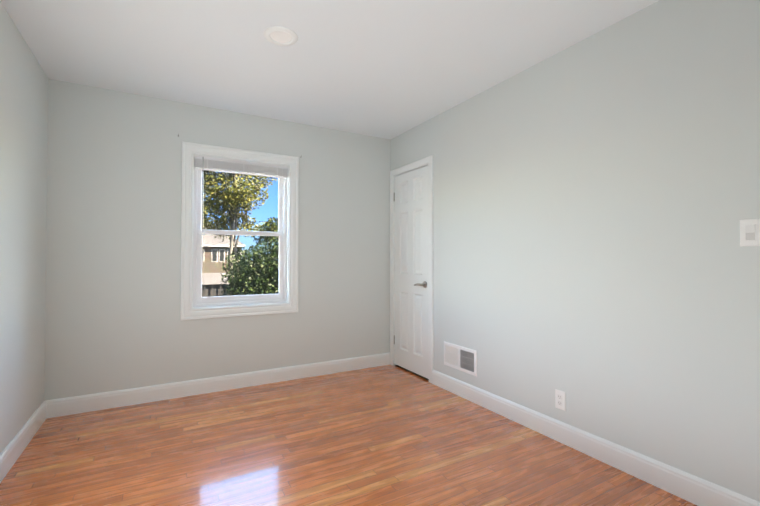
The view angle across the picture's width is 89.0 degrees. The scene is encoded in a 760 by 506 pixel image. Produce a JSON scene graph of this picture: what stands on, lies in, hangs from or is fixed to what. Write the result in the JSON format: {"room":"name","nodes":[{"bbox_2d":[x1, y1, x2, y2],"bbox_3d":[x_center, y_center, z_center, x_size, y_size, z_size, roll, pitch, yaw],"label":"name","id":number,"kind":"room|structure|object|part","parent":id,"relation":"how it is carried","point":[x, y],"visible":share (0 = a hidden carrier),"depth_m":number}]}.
{"room":"empty bedroom","nodes":[
{"label":"empty bedroom","id":0,"kind":"room"},
{"bbox_2d":[0,1,48,453],"bbox_3d":[-1.378,-0.070,0.833,0.150,2.440,4.710,0,-1,-30],"label":"wall","id":1,"kind":"structure","parent":0,"point":[24,79],"depth_m":2.28},
{"bbox_2d":[0,401,46,482],"bbox_3d":[-1.303,1.088,0.852,0.016,0.125,4.400,0,-1,-30],"label":"baseboard","id":2,"kind":"structure","parent":1,"relation":"attached to","point":[11,453],"depth_m":2.26},
{"bbox_2d":[44,79,390,400],"bbox_3d":[-1.127,-0.029,3.591,3.010,2.440,0.160,0,-1,-30],"label":"wall","id":3,"kind":"structure","parent":0,"point":[113,322],"depth_m":3.15},
{"bbox_2d":[45,352,389,418],"bbox_3d":[-1.136,1.127,3.468,2.890,0.125,0.016,0,-1,-30],"label":"baseboard","id":4,"kind":"structure","parent":3,"relation":"attached to","point":[94,402],"depth_m":3.25},
{"bbox_2d":[180,141,298,320],"bbox_3d":[-1.250,-0.180,3.511,0.995,1.480,0.182,0,-1,-30],"label":"window","id":5,"kind":"structure","parent":3,"relation":"in","point":[232,265],"depth_m":3.49},
{"bbox_3d":[-1.264,-0.481,3.541,0.749,0.631,0.028,0,-1,-30],"label":"window sash","id":6,"kind":"part","parent":5,"relation":"part of"},
{"bbox_2d":[196,229,283,303],"bbox_3d":[-1.246,0.112,3.499,0.749,0.651,0.040,0,-1,-30],"label":"window sash","id":7,"kind":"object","parent":5,"relation":"attached to","point":[244,298],"depth_m":3.47},
{"bbox_3d":[-1.249,0.120,3.504,0.749,0.635,0.028,0,-1,-30],"label":"window sash","id":8,"kind":"part","parent":7,"relation":"part of"},
{"bbox_2d":[194,155,287,178],"bbox_3d":[-1.226,-0.768,3.477,0.797,0.115,0.028,0,-1,-30],"label":"window blind","id":9,"kind":"object","parent":5,"relation":"attached to","point":[239,167],"visible":0.94,"depth_m":3.45},
{"bbox_2d":[203,157,203,199],"bbox_3d":[-1.509,-0.497,3.298,0.012,0.643,0.016,0,-1,-30],"label":"blind wand","id":10,"kind":"object","parent":9,"relation":"hanging from","point":[203,178],"visible":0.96,"depth_m":3.30},
{"bbox_2d":[0,0,658,138],"bbox_3d":[-0.054,-1.339,1.598,3.490,0.120,5.000,0,-1,-30],"label":"ceiling","id":11,"kind":"structure","parent":0,"point":[388,69],"depth_m":2.40},
{"bbox_2d":[264,26,297,45],"bbox_3d":[-0.579,-1.264,2.265,0.196,0.008,0.196,0,-1,-30],"label":"recessed light","id":12,"kind":"object","parent":11,"relation":"in","point":[270,30],"depth_m":2.25},
{"bbox_3d":[-0.579,-1.266,2.265,0.124,0.002,0.124,0,-1,-30],"label":"recessed ceiling light trim lens","id":13,"kind":"part","parent":12,"relation":"part of"},
{"bbox_2d":[0,365,696,505],"bbox_3d":[-0.054,1.221,1.560,3.490,0.120,5.000,0,-1,-30],"label":"floor","id":14,"kind":"structure","parent":0,"point":[388,435],"depth_m":2.23},
{"bbox_2d":[391,0,759,501],"bbox_3d":[1.255,-0.048,2.322,0.120,2.440,4.400,0,-1,-30],"label":"wall","id":15,"kind":"structure","parent":0,"point":[596,198],"depth_m":2.10},
{"bbox_2d":[395,166,428,378],"bbox_3d":[0.297,0.178,3.865,0.094,1.996,0.605,0,-1,-30],"label":"door","id":16,"kind":"structure","parent":15,"relation":"in","point":[411,276],"depth_m":3.85},
{"bbox_2d":[390,155,433,382],"bbox_3d":[0.350,0.151,3.895,0.138,2.090,0.745,0,-1,-30],"label":"door frame","id":17,"kind":"structure","parent":15,"relation":"attached to","point":[416,164],"depth_m":3.69},
{"bbox_2d":[395,365,428,380],"bbox_3d":[0.381,1.194,3.897,0.166,0.002,0.611,0,-1,-30],"label":"door sill","id":18,"kind":"structure","parent":15,"relation":"attached to","point":[412,372],"depth_m":3.86},
{"bbox_2d":[444,341,476,376],"bbox_3d":[0.660,0.876,3.224,0.012,0.204,0.404,0,-1,-30],"label":"air vent","id":19,"kind":"object","parent":15,"relation":"in","point":[461,358],"visible":1,"depth_m":3.21},
{"bbox_2d":[555,389,565,410],"bbox_3d":[1.123,0.916,2.411,0.007,0.115,0.070,0,-1,-30],"label":"electrical outlet","id":20,"kind":"object","parent":15,"relation":"attached to","point":[560,399],"visible":1,"depth_m":2.41},
{"bbox_2d":[432,370,759,505],"bbox_3d":[1.382,1.104,1.943,0.016,0.125,3.645,0,-1,-30],"label":"baseboard","id":21,"kind":"structure","parent":15,"relation":"attached to","point":[693,489],"depth_m":2.14},
{"bbox_2d":[740,219,759,246],"bbox_3d":[1.569,-0.086,1.638,0.010,0.115,0.070,0,-1,-30],"label":"light switch","id":22,"kind":"object","parent":15,"relation":"attached to","point":[749,232],"visible":1,"depth_m":1.64}
]}

